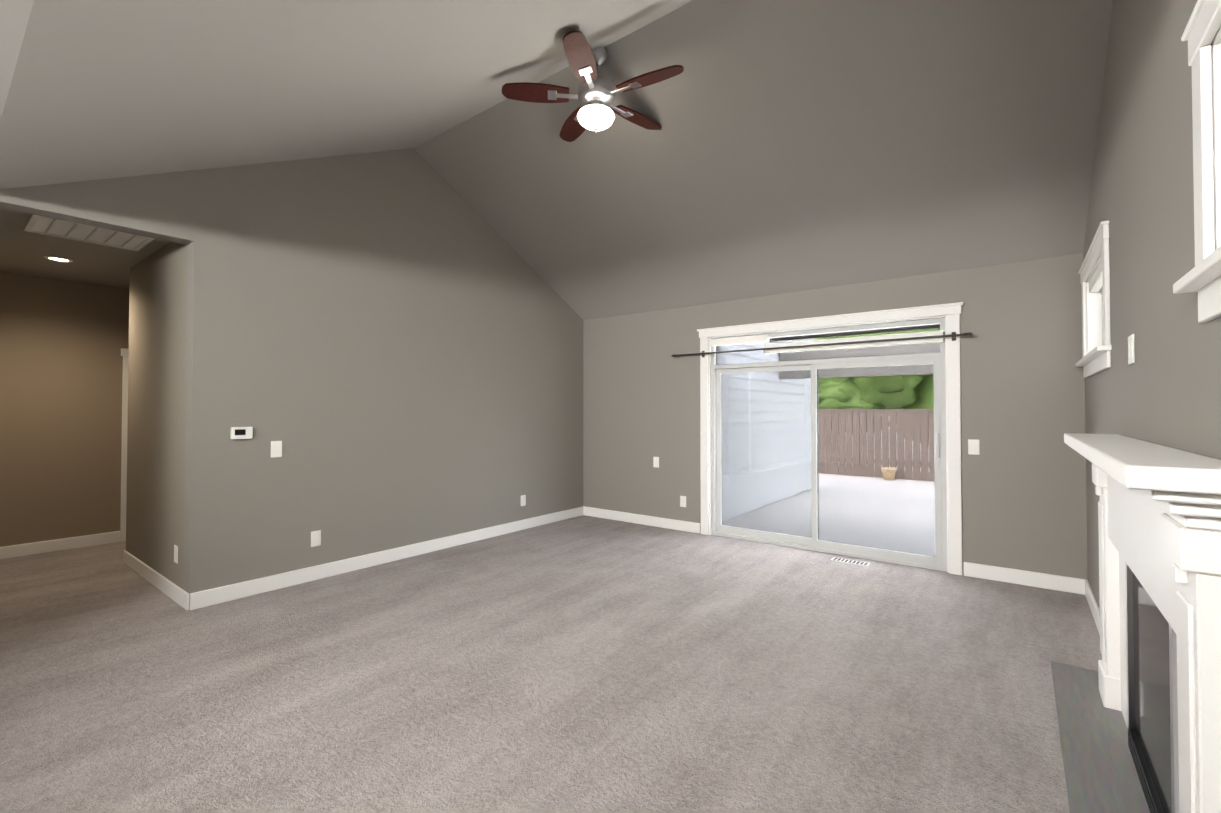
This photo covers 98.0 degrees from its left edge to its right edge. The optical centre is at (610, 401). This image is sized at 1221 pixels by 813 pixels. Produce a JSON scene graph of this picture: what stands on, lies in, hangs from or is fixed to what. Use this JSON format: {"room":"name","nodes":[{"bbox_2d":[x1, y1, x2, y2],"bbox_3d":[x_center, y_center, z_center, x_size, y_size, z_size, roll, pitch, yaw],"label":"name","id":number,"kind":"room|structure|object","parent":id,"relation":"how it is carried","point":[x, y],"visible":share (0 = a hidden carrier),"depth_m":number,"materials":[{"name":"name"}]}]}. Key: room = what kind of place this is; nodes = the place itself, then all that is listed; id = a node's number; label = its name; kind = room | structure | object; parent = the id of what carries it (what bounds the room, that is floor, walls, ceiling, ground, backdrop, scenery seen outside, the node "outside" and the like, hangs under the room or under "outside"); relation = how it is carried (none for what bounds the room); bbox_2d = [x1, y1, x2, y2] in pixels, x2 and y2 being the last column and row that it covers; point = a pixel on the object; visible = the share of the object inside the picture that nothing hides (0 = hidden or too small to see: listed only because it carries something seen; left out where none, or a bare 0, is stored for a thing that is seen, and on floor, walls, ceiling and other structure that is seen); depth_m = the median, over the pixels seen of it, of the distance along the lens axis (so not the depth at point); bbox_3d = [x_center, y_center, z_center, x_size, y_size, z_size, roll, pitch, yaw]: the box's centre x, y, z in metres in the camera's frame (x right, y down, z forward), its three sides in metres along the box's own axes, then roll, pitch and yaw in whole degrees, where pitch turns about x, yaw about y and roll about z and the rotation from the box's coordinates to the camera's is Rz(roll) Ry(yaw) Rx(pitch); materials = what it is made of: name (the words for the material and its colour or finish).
{"room":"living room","nodes":[
{"label":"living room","id":0,"kind":"room"},
{"bbox_2d":[0,271,128,546],"bbox_3d":[-4.585,0.039,5.924,0.140,2.760,3.792,-1,-1,38],"label":"wall","id":1,"kind":"structure","parent":0,"point":[63,343],"depth_m":5.01,"materials":[{"name":"brown paint"}]},
{"bbox_2d":[0,531,119,558],"bbox_3d":[-5.253,1.349,4.908,0.016,0.110,1.075,-1,-1,38],"label":"baseboard","id":2,"kind":"structure","parent":1,"relation":"attached to","point":[19,550],"depth_m":4.98,"materials":[{"name":"white wood"}]},
{"bbox_2d":[120,348,128,541],"bbox_3d":[-4.574,0.445,5.798,0.024,1.945,1.170,-1,-1,38],"label":"door frame","id":3,"kind":"structure","parent":1,"relation":"attached to","point":[124,353],"depth_m":5.36,"materials":[{"name":"white wood"}]},
{"bbox_2d":[0,208,169,288],"bbox_3d":[-3.483,-1.202,5.185,2.812,0.100,3.932,-1,-1,38],"label":"ceiling","id":4,"kind":"structure","parent":0,"point":[22,251],"depth_m":4.25,"materials":[{"name":"grey paint"}]},
{"bbox_2d":[44,256,72,261],"bbox_3d":[-4.522,-1.162,4.351,0.170,0.006,0.170,-1,-1,38],"label":"recessed light","id":5,"kind":"object","parent":4,"relation":"in","point":[57,259],"visible":0.98,"depth_m":4.35,"materials":[{"name":"white plastic"}]},
{"bbox_2d":[24,214,154,250],"bbox_3d":[-3.621,-1.170,3.702,0.520,0.021,0.590,-1,-1,38],"label":"ceiling vent","id":6,"kind":"object","parent":4,"relation":"in","point":[38,224],"visible":0.83,"depth_m":3.70,"materials":[{"name":"white plastic"}]},
{"bbox_2d":[126,242,187,588],"bbox_3d":[-3.510,0.012,4.180,1.651,2.760,0.140,-1,-1,38],"label":"wall","id":7,"kind":"structure","parent":0,"point":[156,410],"depth_m":4.04,"materials":[{"name":"beige paint"}]},
{"bbox_2d":[123,550,182,604],"bbox_3d":[-3.509,1.336,4.063,1.770,0.110,0.020,-1,-1,38],"label":"baseboard","id":8,"kind":"structure","parent":7,"relation":"attached to","point":[152,576],"depth_m":4.00,"materials":[{"name":"white wood"}]},
{"bbox_2d":[174,545,177,563],"bbox_3d":[-3.030,1.065,3.702,0.075,0.120,0.006,-1,-1,38],"label":"outlet","id":9,"kind":"object","parent":7,"relation":"attached to","point":[175,554],"visible":0.98,"depth_m":3.69,"materials":[{"name":"white plastic"}]},
{"bbox_2d":[0,148,582,609],"bbox_3d":[-2.951,-0.493,3.447,0.140,3.748,8.658,-1,-1,38],"label":"wall","id":10,"kind":"structure","parent":0,"point":[386,348],"depth_m":4.37,"materials":[{"name":"grey paint"}]},
{"bbox_2d":[231,427,252,438],"bbox_3d":[-2.605,0.223,3.751,0.024,0.085,0.130,-1,-1,38],"label":"thermostat","id":11,"kind":"object","parent":10,"relation":"attached to","point":[241,432],"visible":1,"depth_m":3.74,"materials":[{"name":"white plastic"}]},
{"bbox_2d":[271,441,281,457],"bbox_3d":[-2.474,0.354,3.932,0.010,0.120,0.075,-1,-1,38],"label":"switch plate","id":12,"kind":"object","parent":10,"relation":"attached to","point":[276,448],"visible":1,"depth_m":3.93,"materials":[{"name":"white plastic"}]},
{"bbox_2d":[311,530,320,546],"bbox_3d":[-2.300,1.072,4.147,0.009,0.120,0.075,-1,-1,38],"label":"electrical outlet plate","id":13,"kind":"object","parent":10,"relation":"attached to","point":[315,538],"visible":1,"depth_m":4.14,"materials":[{"name":"white plastic"}]},
{"bbox_2d":[180,506,583,609],"bbox_3d":[-1.566,1.352,5.096,0.020,0.110,4.028,-1,-1,38],"label":"baseboard","id":14,"kind":"structure","parent":10,"relation":"attached to","point":[180,596],"depth_m":4.35,"materials":[{"name":"white wood"}]},
{"bbox_2d":[521,495,525,505],"bbox_3d":[-0.966,1.099,5.883,0.009,0.120,0.075,-1,-1,38],"label":"electrical outlet plate","id":15,"kind":"object","parent":10,"relation":"attached to","point":[523,500],"visible":1,"depth_m":5.88,"materials":[{"name":"white plastic"}]},
{"bbox_2d":[0,515,1101,812],"bbox_3d":[-2.710,1.437,3.143,9.196,0.120,8.798,-1,-1,38],"label":"floor","id":16,"kind":"structure","parent":0,"point":[582,663],"depth_m":2.56,"materials":[{"name":"carpet"}]},
{"bbox_2d":[830,557,869,566],"bbox_3d":[2.087,1.395,4.623,0.300,0.008,0.110,-1,-1,38],"label":"air vent register","id":17,"kind":"object","parent":16,"relation":"on","point":[854,562],"visible":0.98,"depth_m":4.61,"materials":[{"name":"metal"}]},
{"bbox_2d":[1050,661,1149,812],"bbox_3d":[1.714,1.350,1.800,0.260,0.012,2.280,-1,-1,38],"label":"hearth","id":18,"kind":"object","parent":16,"relation":"on","point":[1100,774],"visible":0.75,"depth_m":2.06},
{"bbox_2d":[1064,433,1220,812],"bbox_3d":[1.937,0.749,1.689,0.642,1.210,1.940,-1,-1,38],"label":"fireplace mantel","id":19,"kind":"object","parent":16,"relation":"on","point":[1159,532],"visible":0.98,"depth_m":1.47,"materials":[{"name":"white painted wood"}]},
{"bbox_2d":[0,0,1112,319],"bbox_3d":[-1.057,-1.755,1.922,5.026,1.452,8.798,-1,-1,38],"label":"ceiling","id":20,"kind":"structure","parent":0,"point":[800,144],"depth_m":3.34,"materials":[{"name":"grey paint"}]},
{"bbox_2d":[501,30,683,141],"bbox_3d":[-0.059,-2.062,3.542,1.169,0.537,1.175,-1,-1,38],"label":"ceiling fan","id":21,"kind":"object","parent":20,"relation":"hanging from","point":[595,95],"visible":1,"depth_m":3.46,"materials":[{"name":"brown wood"}]},
{"bbox_2d":[583,253,1087,579],"bbox_3d":[1.581,0.035,5.326,5.026,2.750,0.140,-1,-1,38],"label":"wall","id":22,"kind":"structure","parent":0,"point":[1023,473],"depth_m":4.23,"materials":[{"name":"grey paint"}]},
{"bbox_2d":[584,506,699,533],"bbox_3d":[0.322,1.368,6.175,1.610,0.110,0.016,-1,-1,38],"label":"baseboard","id":23,"kind":"structure","parent":22,"relation":"attached to","point":[667,523],"depth_m":6.11,"materials":[{"name":"white wood"}]},
{"bbox_2d":[653,457,658,467],"bbox_3d":[0.519,0.691,6.039,0.075,0.120,0.009,-1,-1,38],"label":"electrical outlet plate","id":24,"kind":"object","parent":22,"relation":"attached to","point":[655,461],"visible":1,"depth_m":6.04,"materials":[{"name":"white plastic"}]},
{"bbox_2d":[680,496,685,506],"bbox_3d":[0.796,1.098,5.820,0.075,0.120,0.009,-1,-1,38],"label":"electrical outlet plate","id":25,"kind":"object","parent":22,"relation":"attached to","point":[682,501],"visible":1,"depth_m":5.82,"materials":[{"name":"white plastic"}]},
{"bbox_2d":[671,332,972,356],"bbox_3d":[1.773,-0.515,5.023,2.740,0.070,0.081,-1,-1,38],"label":"curtain rod","id":26,"kind":"object","parent":22,"relation":"attached to","point":[953,336],"visible":1,"depth_m":4.78,"materials":[{"name":"grey metal"}]},
{"bbox_2d":[709,330,943,353],"bbox_3d":[1.893,-0.573,4.996,2.115,0.185,0.062,-1,-1,38],"label":"headrail valance","id":27,"kind":"object","parent":22,"relation":"attached to","point":[740,340],"visible":0.98,"depth_m":4.85,"materials":[{"name":"white plastic"}]},
{"bbox_2d":[711,318,946,571],"bbox_3d":[1.938,0.363,5.040,2.125,2.085,0.110,-1,-1,38],"label":"sliding door","id":28,"kind":"structure","parent":22,"relation":"in","point":[838,451],"depth_m":4.91,"materials":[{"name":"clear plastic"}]},
{"bbox_2d":[697,302,963,574],"bbox_3d":[1.930,0.311,5.030,2.395,2.190,0.178,-1,-1,38],"label":"door frame","id":29,"kind":"structure","parent":22,"relation":"attached to","point":[950,313],"depth_m":4.51,"materials":[{"name":"white wood"}]},
{"bbox_2d":[968,439,979,454],"bbox_3d":[2.889,0.363,4.221,0.075,0.120,0.010,-1,-1,38],"label":"switch plate","id":30,"kind":"object","parent":22,"relation":"attached to","point":[973,446],"visible":1,"depth_m":4.22,"materials":[{"name":"white plastic"}]},
{"bbox_2d":[964,562,1079,593],"bbox_3d":[3.111,1.335,4.032,0.715,0.110,0.016,-1,-1,38],"label":"baseboard","id":31,"kind":"structure","parent":22,"relation":"attached to","point":[1015,576],"depth_m":4.01,"materials":[{"name":"white wood"}]},
{"bbox_2d":[1083,0,1220,608],"bbox_3d":[0.922,-0.539,0.469,0.140,3.748,8.658,-1,-1,38],"label":"wall","id":32,"kind":"structure","parent":0,"point":[1164,389],"depth_m":1.91,"materials":[{"name":"grey paint"}]},
{"bbox_2d":[1080,579,1099,634],"bbox_3d":[2.896,1.321,3.136,0.016,0.110,1.698,-1,-1,38],"label":"baseboard","id":33,"kind":"structure","parent":32,"relation":"attached to","point":[1085,589],"depth_m":3.50,"materials":[{"name":"white wood"}]},
{"bbox_2d":[1076,221,1111,377],"bbox_3d":[2.995,-0.548,3.223,0.180,0.758,1.310,-1,-1,38],"label":"window","id":34,"kind":"structure","parent":32,"relation":"in","point":[1096,348],"depth_m":3.29,"materials":[{"name":"white wood"}]},
{"bbox_2d":[1128,334,1134,364],"bbox_3d":[2.186,-0.218,2.231,0.010,0.120,0.120,-1,-1,38],"label":"switch plate","id":35,"kind":"object","parent":32,"relation":"attached to","point":[1131,349],"visible":0.98,"depth_m":2.21,"materials":[{"name":"white plastic"}]},
{"bbox_2d":[1173,0,1220,322],"bbox_3d":[1.157,-0.585,0.833,0.180,0.758,1.310,-1,-1,38],"label":"window","id":36,"kind":"structure","parent":32,"relation":"in","point":[1202,277],"depth_m":1.29,"materials":[{"name":"white wood"}]}
]}

